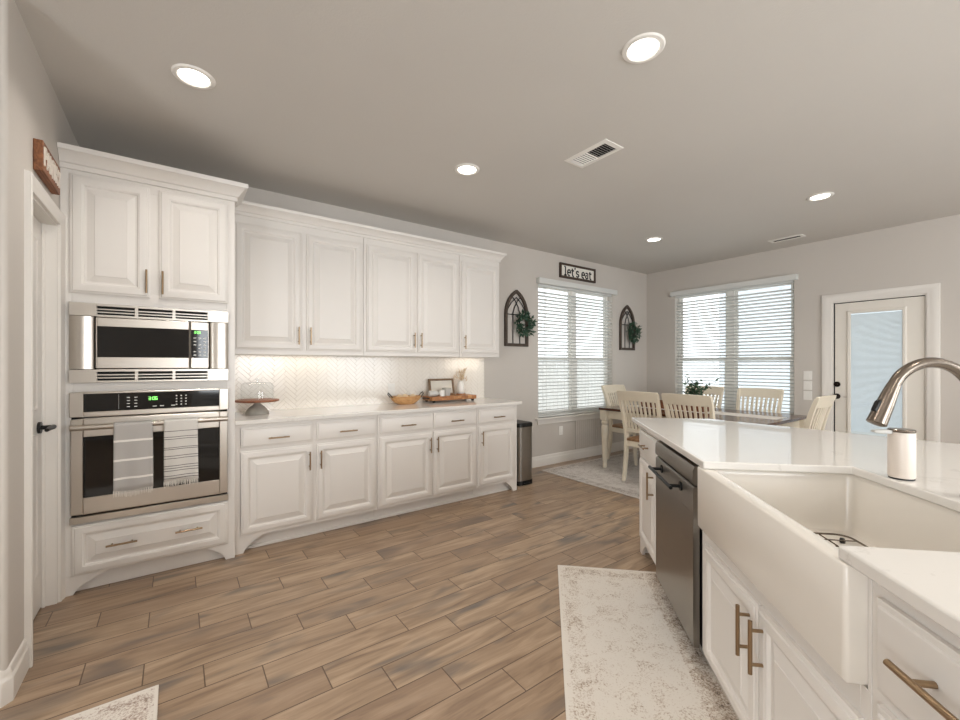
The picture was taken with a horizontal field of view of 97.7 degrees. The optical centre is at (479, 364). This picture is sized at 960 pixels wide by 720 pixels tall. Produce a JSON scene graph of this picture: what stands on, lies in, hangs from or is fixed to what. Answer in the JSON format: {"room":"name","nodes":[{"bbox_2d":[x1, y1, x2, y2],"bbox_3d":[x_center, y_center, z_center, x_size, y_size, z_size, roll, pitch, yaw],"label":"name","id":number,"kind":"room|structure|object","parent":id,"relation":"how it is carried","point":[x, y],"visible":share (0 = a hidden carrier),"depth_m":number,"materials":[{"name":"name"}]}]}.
{"room":"kitchen","nodes":[
{"label":"kitchen","id":0,"kind":"room"},
{"bbox_2d":[0,0,78,670],"bbox_3d":[-3.352,-0.080,1.410,2.730,2.743,1.520,0,0,-36],"label":"wall","id":1,"kind":"structure","parent":0,"point":[30,107],"depth_m":1.68,"materials":[{"name":"paint"}]},
{"bbox_2d":[0,638,28,707],"bbox_3d":[-2.960,1.224,0.882,2.744,0.135,0.233,0,0,-36],"label":"baseboard","id":2,"kind":"structure","parent":1,"relation":"attached to","point":[11,679],"depth_m":1.63,"materials":[{"name":"white wood"}]},
{"bbox_2d":[24,169,65,667],"bbox_3d":[-2.122,0.232,2.059,0.024,2.120,0.685,0,0,-36],"label":"trim","id":3,"kind":"structure","parent":1,"relation":"attached to","point":[32,187],"depth_m":1.79,"materials":[{"name":"white wood"}]},
{"bbox_2d":[33,196,56,607],"bbox_3d":[-2.178,0.265,2.018,0.113,2.055,0.555,0,0,-36],"label":"door","id":4,"kind":"structure","parent":1,"relation":"attached to","point":[48,225],"depth_m":2.25,"materials":[{"name":"white wood"}]},
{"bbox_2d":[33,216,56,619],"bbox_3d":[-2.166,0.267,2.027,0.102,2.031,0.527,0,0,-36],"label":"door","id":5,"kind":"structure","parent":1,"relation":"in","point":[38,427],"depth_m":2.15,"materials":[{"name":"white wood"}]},
{"bbox_2d":[33,138,60,194],"bbox_3d":[-2.091,-0.949,2.030,0.038,0.140,0.342,0,0,-36],"label":"wall sign","id":6,"kind":"object","parent":1,"relation":"attached to","point":[45,165],"visible":1,"depth_m":1.96,"materials":[{"name":"brown wood"}]},
{"bbox_2d":[0,448,655,719],"bbox_3d":[0.977,1.322,1.092,9.363,0.060,7.120,0,0,-36],"label":"floor","id":7,"kind":"structure","parent":0,"point":[450,611],"depth_m":2.10,"materials":[{"name":"brown wood"}]},
{"bbox_2d":[60,685,158,719],"bbox_3d":[-1.308,1.288,0.688,1.200,0.007,1.600,0,0,-36],"label":"floor mat","id":8,"kind":"object","parent":7,"relation":"on","point":[143,704],"visible":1,"depth_m":1.56,"materials":[{"name":"beige fabric"}]},
{"bbox_2d":[60,167,234,596],"bbox_3d":[-2.151,0.086,2.796,0.839,2.412,0.684,0,0,-36],"label":"tall cabinet","id":9,"kind":"object","parent":7,"relation":"on","point":[130,243],"visible":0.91,"depth_m":2.53,"materials":[{"name":"white wood"}]},
{"bbox_2d":[69,302,227,382],"bbox_3d":[-2.090,-0.123,2.710,0.761,0.453,0.436,0,0,-36],"label":"microwave","id":10,"kind":"object","parent":9,"relation":"in","point":[108,342],"visible":1,"depth_m":2.51,"materials":[{"name":"silver metal"}]},
{"bbox_2d":[69,388,228,525],"bbox_3d":[-2.122,0.523,2.756,0.761,0.741,0.646,0,0,-36],"label":"wall oven","id":11,"kind":"object","parent":9,"relation":"in","point":[93,415],"visible":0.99,"depth_m":2.51,"materials":[{"name":"silver metal"}]},
{"bbox_2d":[113,420,153,497],"bbox_3d":[-2.018,0.546,2.444,0.181,0.432,0.052,0,0,-36],"label":"dish towel","id":12,"kind":"object","parent":11,"relation":"hanging from","point":[133,472],"visible":1,"depth_m":2.43,"materials":[{"name":"grey fabric"}]},
{"bbox_2d":[164,417,197,486],"bbox_3d":[-1.836,0.536,2.576,0.174,0.411,0.052,0,0,-36],"label":"dish towel","id":13,"kind":"object","parent":11,"relation":"hanging from","point":[180,435],"visible":1,"depth_m":2.56,"materials":[{"name":"white fabric"}]},
{"bbox_2d":[57,142,506,262],"bbox_3d":[-1.101,-1.149,3.548,3.422,0.112,0.698,0,0,-36],"label":"crown molding","id":14,"kind":"structure","parent":9,"relation":"attached to","point":[72,157],"depth_m":2.74,"materials":[{"name":"white wood"}]},
{"bbox_2d":[235,415,376,554],"bbox_3d":[-1.411,0.851,3.355,1.015,0.884,0.649,0,0,-36],"label":"base cabinet","id":15,"kind":"object","parent":7,"relation":"on","point":[294,479],"visible":0.8,"depth_m":3.09,"materials":[{"name":"white wood"}]},
{"bbox_2d":[235,398,521,425],"bbox_3d":[-0.789,0.393,3.816,2.565,0.030,0.633,0,0,-36],"label":"countertop","id":16,"kind":"structure","parent":15,"relation":"on","point":[299,414],"depth_m":3.54,"materials":[{"name":"white stone"}]},
{"bbox_2d":[235,382,278,414],"bbox_3d":[-1.722,0.241,3.241,0.308,0.273,0.308,0,0,-36],"label":"cake stand","id":17,"kind":"object","parent":16,"relation":"on","point":[257,408],"visible":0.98,"depth_m":3.19,"materials":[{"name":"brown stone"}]},
{"bbox_2d":[387,391,423,403],"bbox_3d":[-0.717,0.319,4.052,0.369,0.116,0.196,0,0,-36],"label":"wooden bowl","id":18,"kind":"object","parent":16,"relation":"on","point":[398,400],"visible":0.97,"depth_m":3.97,"materials":[{"name":"brown wood"}]},
{"bbox_2d":[422,394,475,402],"bbox_3d":[-0.313,0.348,4.381,0.615,0.058,0.200,0,0,-36],"label":"tray","id":19,"kind":"object","parent":16,"relation":"on","point":[433,399],"visible":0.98,"depth_m":4.27,"materials":[{"name":"brown wood"}]},
{"bbox_2d":[428,390,439,396],"bbox_3d":[-0.452,0.289,4.229,0.136,0.060,0.060,0,0,-24],"label":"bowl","id":20,"kind":"object","parent":19,"relation":"on","point":[430,393],"visible":0.99,"depth_m":4.20,"materials":[{"name":"grey ceramic"}]},
{"bbox_2d":[428,378,454,394],"bbox_3d":[-0.405,0.233,4.423,0.316,0.175,0.048,0,0,-40],"label":"picture frame","id":21,"kind":"object","parent":19,"relation":"on","point":[433,384],"visible":0.77,"depth_m":4.42,"materials":[{"name":"brown wood"}]},
{"bbox_2d":[431,380,452,392],"bbox_3d":[-0.409,0.234,4.428,0.290,0.150,0.007,0,-9,-40],"label":"print","id":22,"kind":"object","parent":21,"relation":"attached to","point":[435,385],"depth_m":4.42},
{"bbox_2d":[440,390,444,395],"bbox_3d":[-0.384,0.287,4.250,0.052,0.064,0.052,0,0,-36],"label":"glass jar","id":23,"kind":"object","parent":19,"relation":"on","point":[442,392],"visible":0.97,"depth_m":4.23,"materials":[{"name":"white glass"}]},
{"bbox_2d":[442,388,450,395],"bbox_3d":[-0.344,0.279,4.322,0.095,0.081,0.095,0,0,-36],"label":"pot","id":24,"kind":"object","parent":19,"relation":"on","point":[447,390],"visible":0.88,"depth_m":4.29,"materials":[{"name":"grey ceramic"}]},
{"bbox_2d":[454,368,466,394],"bbox_3d":[-0.206,0.174,4.497,0.167,0.290,0.103,0,0,-36],"label":"flower vase","id":25,"kind":"object","parent":19,"relation":"on","point":[460,388],"visible":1,"depth_m":4.47,"materials":[{"name":"white ceramic"}]},
{"bbox_2d":[374,408,476,519],"bbox_3d":[-0.595,0.851,3.947,1.001,0.884,0.649,0,0,-36],"label":"base cabinet","id":26,"kind":"object","parent":7,"relation":"on","point":[428,459],"visible":0.83,"depth_m":3.69,"materials":[{"name":"white wood"}]},
{"bbox_2d":[472,405,516,497],"bbox_3d":[0.017,0.851,4.391,0.507,0.884,0.649,0,0,-36],"label":"base cabinet","id":27,"kind":"object","parent":7,"relation":"on","point":[496,425],"visible":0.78,"depth_m":4.16,"materials":[{"name":"white wood"}]},
{"bbox_2d":[517,420,532,485],"bbox_3d":[0.411,0.957,4.635,0.228,0.670,0.349,0,0,-36],"label":"trash can","id":28,"kind":"object","parent":7,"relation":"on","point":[524,428],"visible":0.56,"depth_m":4.50,"materials":[{"name":"silver metal"}]},
{"bbox_2d":[541,450,639,498],"bbox_3d":[2.536,1.288,4.559,2.240,0.007,3.000,0,0,-36],"label":"dining rug","id":29,"kind":"object","parent":7,"relation":"on","point":[591,472],"visible":0.24,"depth_m":4.96,"materials":[{"name":"beige fabric"}]},
{"bbox_2d":[601,385,638,465],"bbox_3d":[2.007,0.782,5.679,0.486,1.004,0.565,0,0,-36],"label":"dining chair","id":30,"kind":"object","parent":29,"relation":"on","point":[608,390],"visible":0.42,"depth_m":5.68,"materials":[{"name":"beige paint"}]},
{"bbox_2d":[616,391,661,480],"bbox_3d":[1.854,0.782,4.583,0.565,1.004,0.486,0,0,-36],"label":"dining chair","id":31,"kind":"object","parent":29,"relation":"on","point":[623,396],"visible":0.53,"depth_m":4.54,"materials":[{"name":"beige paint"}]},
{"bbox_2d":[661,393,714,418],"bbox_3d":[2.166,0.782,4.154,0.565,1.004,0.486,0,0,-36],"label":"dining chair","id":32,"kind":"object","parent":29,"relation":"on","point":[689,400],"visible":0.41,"depth_m":4.00,"materials":[{"name":"beige paint"}]},
{"bbox_2d":[599,404,806,467],"bbox_3d":[2.466,0.908,4.817,1.090,0.752,1.850,0,0,-36],"label":"dining table","id":33,"kind":"object","parent":29,"relation":"on","point":[610,412],"visible":0.34,"depth_m":4.58,"materials":[{"name":"brown wood"}]},
{"bbox_2d":[627,405,786,419],"bbox_3d":[2.478,0.531,4.826,0.280,0.002,1.700,0,0,-36],"label":"table runner","id":34,"kind":"object","parent":33,"relation":"on","point":[716,412],"visible":0.43,"depth_m":4.38,"materials":[{"name":"white fabric"}]},
{"bbox_2d":[641,400,708,411],"bbox_3d":[2.319,0.486,5.044,0.183,0.088,0.803,0,0,-36],"label":"planter box","id":35,"kind":"object","parent":34,"relation":"on","point":[661,401],"visible":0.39,"depth_m":4.91,"materials":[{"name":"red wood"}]},
{"bbox_2d":[682,375,719,394],"bbox_3d":[2.500,0.315,4.779,0.232,0.405,0.409,0,0,-36],"label":"potted plant","id":36,"kind":"object","parent":35,"relation":"in","point":[691,390],"visible":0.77,"depth_m":4.80,"materials":[{"name":"green plant"}]},
{"bbox_2d":[685,386,724,408],"bbox_3d":[2.775,0.782,5.399,0.565,1.004,0.486,0,0,-36],"label":"dining chair","id":37,"kind":"object","parent":29,"relation":"on","point":[715,390],"visible":0.09,"depth_m":5.39,"materials":[{"name":"beige paint"}]},
{"bbox_2d":[736,388,783,412],"bbox_3d":[3.157,0.782,4.873,0.565,1.004,0.486,0,0,-36],"label":"dining chair","id":38,"kind":"object","parent":29,"relation":"on","point":[766,393],"visible":0.3,"depth_m":4.99,"materials":[{"name":"beige paint"}]},
{"bbox_2d":[803,395,835,429],"bbox_3d":[3.014,0.782,4.019,0.486,1.004,0.565,0,0,-36],"label":"dining chair","id":39,"kind":"object","parent":29,"relation":"on","point":[823,405],"visible":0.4,"depth_m":3.79,"materials":[{"name":"beige paint"}]},
{"bbox_2d":[638,427,658,564],"bbox_3d":[1.316,0.851,2.603,0.621,0.883,0.527,0,0,9],"label":"base cabinet","id":40,"kind":"object","parent":7,"relation":"on","point":[647,441],"visible":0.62,"depth_m":2.61,"materials":[{"name":"white wood"}]},
{"bbox_2d":[558,565,739,719],"bbox_3d":[0.574,1.288,1.164,0.628,0.007,3.000,0,0,9],"label":"runner rug","id":41,"kind":"object","parent":7,"relation":"on","point":[627,652],"visible":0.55,"depth_m":1.85,"materials":[{"name":"beige fabric"}]},
{"bbox_2d":[648,440,701,647],"bbox_3d":[1.207,0.856,2.028,0.653,0.872,0.620,0,0,9],"label":"dishwasher","id":42,"kind":"object","parent":7,"relation":"on","point":[678,532],"visible":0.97,"depth_m":1.94,"materials":[{"name":"silver metal"}]},
{"bbox_2d":[702,530,872,719],"bbox_3d":[1.101,0.851,1.251,0.621,0.882,0.922,0,0,9],"label":"base cabinet","id":43,"kind":"object","parent":7,"relation":"on","point":[763,665],"visible":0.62,"depth_m":1.22,"materials":[{"name":"white wood"}]},
{"bbox_2d":[873,581,959,719],"bbox_3d":[0.965,0.851,0.406,0.624,0.883,0.788,0,0,9],"label":"base cabinet","id":44,"kind":"object","parent":7,"relation":"on","point":[916,660],"visible":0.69,"depth_m":0.72,"materials":[{"name":"white wood"}]},
{"bbox_3d":[1.404,0.851,1.120,2.384,0.882,2.382,0,0,-36],"label":"kitchen island","id":45,"kind":"object","parent":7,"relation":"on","visible":0},
{"bbox_2d":[632,417,959,637],"bbox_3d":[0.965,0.393,1.364,2.897,0.030,2.524,0,0,-36],"label":"island countertop","id":46,"kind":"structure","parent":45,"relation":"on","point":[927,581],"depth_m":1.62,"materials":[{"name":"white stone"}]},
{"bbox_2d":[698,466,959,684],"bbox_3d":[1.089,0.530,1.229,0.565,0.244,0.850,0,0,9],"label":"farmhouse sink","id":47,"kind":"object","parent":46,"relation":"in","point":[764,522],"visible":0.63,"depth_m":1.25,"materials":[{"name":"white ceramic"}]},
{"bbox_2d":[813,532,867,546],"bbox_3d":[1.096,0.617,1.228,0.347,0.021,0.617,0,0,9],"label":"grid","id":48,"kind":"object","parent":47,"relation":"in","point":[841,540],"visible":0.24,"depth_m":1.47,"materials":[{"name":"silver metal"}]},
{"bbox_2d":[871,428,916,480],"bbox_3d":[1.378,0.295,1.398,0.120,0.165,0.070,0,0,9],"label":"soap dispenser","id":49,"kind":"object","parent":46,"relation":"on","point":[901,442],"visible":1,"depth_m":1.37,"materials":[{"name":"white ceramic"}]},
{"bbox_2d":[866,357,959,426],"bbox_3d":[1.279,0.178,1.174,0.385,0.398,0.060,0,0,-1],"label":"kitchen faucet","id":50,"kind":"object","parent":46,"relation":"on","point":[882,408],"visible":1,"depth_m":1.16,"materials":[{"name":"silver metal"}]},
{"bbox_2d":[243,187,646,456],"bbox_3d":[-1.099,-0.080,4.071,9.503,2.743,0.140,0,0,-36],"label":"wall","id":51,"kind":"structure","parent":0,"point":[513,375],"depth_m":5.23,"materials":[{"name":"paint"}]},
{"bbox_2d":[235,214,362,355],"bbox_3d":[-1.496,-0.604,3.466,1.008,1.050,0.350,0,0,-36],"label":"upper cabinet","id":52,"kind":"object","parent":51,"relation":"attached to","point":[299,289],"visible":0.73,"depth_m":3.32,"materials":[{"name":"white wood"}]},
{"bbox_2d":[235,355,483,411],"bbox_3d":[-0.982,0.149,4.063,2.540,0.457,0.008,0,0,-36],"label":"backsplash","id":53,"kind":"structure","parent":51,"relation":"attached to","point":[296,381],"depth_m":3.84,"materials":[{"name":"tile"}]},
{"bbox_2d":[388,383,394,394],"bbox_3d":[-0.873,0.242,4.131,0.072,0.115,0.008,0,0,-36],"label":"wall outlet","id":54,"kind":"object","parent":53,"relation":"attached to","point":[391,387],"visible":0.97,"depth_m":4.13,"materials":[{"name":"white plastic"}]},
{"bbox_2d":[363,238,458,356],"bbox_3d":[-0.682,-0.604,4.057,1.001,1.050,0.350,0,0,-36],"label":"upper cabinet","id":55,"kind":"object","parent":51,"relation":"attached to","point":[411,294],"visible":0.94,"depth_m":3.92,"materials":[{"name":"white wood"}]},
{"bbox_2d":[458,255,498,357],"bbox_3d":[-0.069,-0.604,4.502,0.514,1.050,0.350,0,0,-36],"label":"upper cabinet","id":56,"kind":"object","parent":51,"relation":"attached to","point":[478,278],"visible":0.87,"depth_m":4.38,"materials":[{"name":"white wood"}]},
{"bbox_2d":[504,290,528,346],"bbox_3d":[0.443,-0.567,5.084,0.370,0.688,0.029,0,0,-36],"label":"wall frame","id":57,"kind":"object","parent":51,"relation":"attached to","point":[517,292],"visible":0.95,"depth_m":5.05,"materials":[{"name":"black metal"}]},
{"bbox_2d":[514,309,536,336],"bbox_3d":[0.567,-0.498,5.086,0.354,0.350,0.106,0,0,-36],"label":"wreath","id":58,"kind":"object","parent":51,"relation":"hanging from","point":[526,316],"visible":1,"depth_m":5.08,"materials":[{"name":"green plant"}]},
{"bbox_2d":[559,426,562,434],"bbox_3d":[1.072,0.872,5.554,0.072,0.115,0.008,0,0,-36],"label":"wall outlet","id":59,"kind":"object","parent":51,"relation":"attached to","point":[560,427],"visible":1,"depth_m":5.55,"materials":[{"name":"white plastic"}]},
{"bbox_2d":[535,411,599,424],"bbox_3d":[1.351,0.720,5.787,1.655,0.085,0.130,0,0,-36],"label":"trim","id":60,"kind":"structure","parent":51,"relation":"attached to","point":[591,415],"depth_m":5.60,"materials":[{"name":"white wood"}]},
{"bbox_2d":[538,286,607,414],"bbox_3d":[1.286,-0.195,5.848,1.510,1.750,0.055,0,0,-36],"label":"window","id":61,"kind":"structure","parent":51,"relation":"in","point":[571,293],"depth_m":5.82,"materials":[{"name":"white plastic"}]},
{"bbox_2d":[536,277,617,417],"bbox_3d":[1.352,-0.214,5.760,1.593,1.775,0.119,0,0,-36],"label":"blind","id":62,"kind":"object","parent":61,"relation":"attached to","point":[544,282],"visible":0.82,"depth_m":5.70,"materials":[{"name":"white plastic"}]},
{"bbox_2d":[559,262,595,282],"bbox_3d":[1.342,-1.255,5.738,0.720,0.196,0.028,0,0,-36],"label":"wall sign","id":63,"kind":"object","parent":51,"relation":"attached to","point":[568,271],"visible":1,"depth_m":5.72,"materials":[{"name":"brown wood"}]},
{"bbox_2d":[532,441,632,467],"bbox_3d":[1.362,1.224,5.762,3.253,0.135,0.014,0,0,-36],"label":"baseboard","id":64,"kind":"structure","parent":51,"relation":"attached to","point":[543,460],"depth_m":5.67,"materials":[{"name":"white wood"}]},
{"bbox_2d":[575,418,615,448],"bbox_3d":[1.664,0.960,5.983,0.882,0.391,0.008,0,0,-36],"label":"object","id":65,"kind":"structure","parent":51,"relation":"attached to","point":[588,433],"depth_m":5.90,"materials":[{"name":"paint"}]},
{"bbox_2d":[619,305,634,349],"bbox_3d":[2.246,-0.567,6.392,0.370,0.688,0.029,0,0,-36],"label":"wall frame","id":66,"kind":"object","parent":51,"relation":"attached to","point":[626,306],"visible":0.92,"depth_m":6.36,"materials":[{"name":"black metal"}]},
{"bbox_2d":[626,322,641,343],"bbox_3d":[2.359,-0.490,6.387,0.368,0.361,0.098,0,0,-36],"label":"wreath","id":67,"kind":"object","parent":66,"relation":"hanging from","point":[630,331],"visible":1,"depth_m":6.38,"materials":[{"name":"green plant"}]},
{"bbox_2d":[15,0,959,273],"bbox_3d":[0.977,-1.481,1.092,9.363,0.060,7.120,0,0,-36],"label":"ceiling","id":68,"kind":"structure","parent":0,"point":[748,111],"depth_m":2.34,"materials":[{"name":"paint"}]},
{"bbox_2d":[171,63,215,89],"bbox_3d":[-1.441,-1.446,2.111,0.188,0.009,0.188,0,0,-36],"label":"recessed light","id":69,"kind":"object","parent":68,"relation":"in","point":[190,75],"visible":1,"depth_m":2.10,"materials":[{"name":"white plastic"}]},
{"bbox_2d":[178,68,208,85],"bbox_3d":[-1.441,-1.449,2.111,0.131,0.002,0.131,0,0,-36],"label":"diffuser","id":70,"kind":"object","parent":69,"relation":"attached to","point":[188,76],"depth_m":2.11,"materials":[{"name":"white plastic"}]},
{"bbox_2d":[454,163,479,175],"bbox_3d":[-0.096,-1.446,3.111,0.188,0.009,0.188,0,0,-36],"label":"recessed light","id":71,"kind":"object","parent":68,"relation":"in","point":[466,169],"visible":1,"depth_m":3.11,"materials":[{"name":"white plastic"}]},
{"bbox_2d":[458,166,475,173],"bbox_3d":[-0.096,-1.449,3.111,0.131,0.002,0.131,0,0,-36],"label":"diffuser","id":72,"kind":"object","parent":71,"relation":"attached to","point":[461,169],"depth_m":3.12,"materials":[{"name":"white plastic"}]},
{"bbox_2d":[564,139,622,167],"bbox_3d":[0.779,-1.446,2.888,0.190,0.009,0.355,0,0,-36],"label":"ceiling vent","id":73,"kind":"object","parent":68,"relation":"in","point":[604,148],"visible":1,"depth_m":2.88,"materials":[{"name":"white plastic"}]},
{"bbox_2d":[622,32,665,63],"bbox_3d":[0.749,-1.446,1.922,0.188,0.009,0.188,0,0,-36],"label":"recessed light","id":74,"kind":"object","parent":68,"relation":"in","point":[644,47],"visible":1,"depth_m":1.91,"materials":[{"name":"white plastic"}]},
{"bbox_2d":[628,38,658,58],"bbox_3d":[0.749,-1.449,1.922,0.131,0.002,0.131,0,0,-36],"label":"diffuser","id":75,"kind":"object","parent":74,"relation":"attached to","point":[640,48],"depth_m":1.92,"materials":[{"name":"white plastic"}]},
{"bbox_2d":[645,237,662,241],"bbox_3d":[2.011,-1.446,4.845,0.188,0.009,0.188,0,0,-36],"label":"recessed light","id":76,"kind":"object","parent":68,"relation":"in","point":[652,239],"visible":1,"depth_m":4.84,"materials":[{"name":"white plastic"}]},
{"bbox_2d":[768,234,805,242],"bbox_3d":[3.522,-1.446,4.817,0.140,0.009,0.330,0,0,-36],"label":"ceiling vent","id":77,"kind":"object","parent":68,"relation":"in","point":[798,235],"visible":1,"depth_m":4.80,"materials":[{"name":"white plastic"}]},
{"bbox_2d":[806,192,833,200],"bbox_3d":[2.929,-1.446,3.608,0.188,0.009,0.188,0,0,-36],"label":"recessed light","id":78,"kind":"object","parent":68,"relation":"in","point":[824,195],"visible":1,"depth_m":3.60,"materials":[{"name":"white plastic"}]},
{"bbox_2d":[811,194,829,199],"bbox_3d":[2.929,-1.449,3.608,0.131,0.002,0.131,0,0,-36],"label":"diffuser","id":79,"kind":"object","parent":78,"relation":"attached to","point":[817,196],"depth_m":3.61,"materials":[{"name":"white plastic"}]},
{"bbox_2d":[647,214,959,443],"bbox_3d":[4.822,-0.080,3.882,0.140,2.743,7.120,0,0,-36],"label":"wall","id":80,"kind":"structure","parent":0,"point":[924,252],"depth_m":4.88,"materials":[{"name":"paint"}]},
{"bbox_2d":[678,283,793,413],"bbox_3d":[3.481,-0.196,5.794,0.055,1.750,1.510,0,0,-36],"label":"window","id":81,"kind":"structure","parent":80,"relation":"in","point":[735,292],"depth_m":5.76,"materials":[{"name":"white plastic"}]},
{"bbox_2d":[670,274,797,412],"bbox_3d":[3.392,-0.214,5.730,0.119,1.775,1.608,0,0,-36],"label":"blind","id":82,"kind":"object","parent":81,"relation":"attached to","point":[785,279],"visible":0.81,"depth_m":5.65,"materials":[{"name":"white plastic"}]},
{"bbox_2d":[803,371,811,379],"bbox_3d":[3.914,0.127,5.005,0.009,0.105,0.085,0,0,-36],"label":"light switch","id":83,"kind":"object","parent":80,"relation":"attached to","point":[807,375],"visible":1,"depth_m":5.00,"materials":[{"name":"white plastic"}]},
{"bbox_2d":[803,381,811,389],"bbox_3d":[3.914,0.247,5.005,0.009,0.105,0.085,0,0,-36],"label":"light switch","id":84,"kind":"object","parent":80,"relation":"attached to","point":[807,385],"visible":1,"depth_m":5.00,"materials":[{"name":"white plastic"}]},
{"bbox_2d":[803,391,811,399],"bbox_3d":[3.914,0.367,5.005,0.009,0.105,0.085,0,0,-36],"label":"light switch","id":85,"kind":"object","parent":80,"relation":"attached to","point":[807,395],"visible":1,"depth_m":5.00,"materials":[{"name":"white plastic"}]},
{"bbox_2d":[833,296,924,440],"bbox_3d":[4.275,0.291,4.524,0.108,1.978,0.726,0,0,-36],"label":"door","id":86,"kind":"structure","parent":80,"relation":"in","point":[912,317],"depth_m":4.53,"materials":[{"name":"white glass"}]},
{"bbox_2d":[851,311,901,436],"bbox_3d":[4.298,0.217,4.546,0.012,1.558,0.426,0,0,-36],"label":"mini blind","id":87,"kind":"object","parent":86,"relation":"attached to","point":[855,320],"depth_m":4.57,"materials":[{"name":"white plastic"}]},
{"bbox_2d":[822,283,939,441],"bbox_3d":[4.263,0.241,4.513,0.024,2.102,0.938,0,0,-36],"label":"trim","id":88,"kind":"structure","parent":80,"relation":"attached to","point":[932,290],"depth_m":4.21,"materials":[{"name":"white wood"}]},
{"label":"outside","id":89,"kind":"structure","parent":0,"visible":0},
{"bbox_2d":[683,384,885,435],"bbox_3d":[4.347,1.442,9.333,42.000,0.100,50.000,0,0,-36],"label":"ground","id":90,"kind":"structure","parent":89,"point":[683,384],"depth_m":17.31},
{"bbox_2d":[538,361,603,410],"bbox_3d":[-0.751,0.642,9.612,17.076,1.500,0.060,0,0,-36],"label":"fence","id":91,"kind":"object","parent":90,"relation":"on","point":[596,394],"visible":0.04,"depth_m":11.90,"materials":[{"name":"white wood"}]},
{"bbox_2d":[719,285,901,432],"bbox_3d":[11.037,-1.308,8.628,5.800,5.400,10.200,0,0,-36],"label":"house","id":92,"kind":"structure","parent":90,"relation":"on","point":[853,411],"depth_m":9.90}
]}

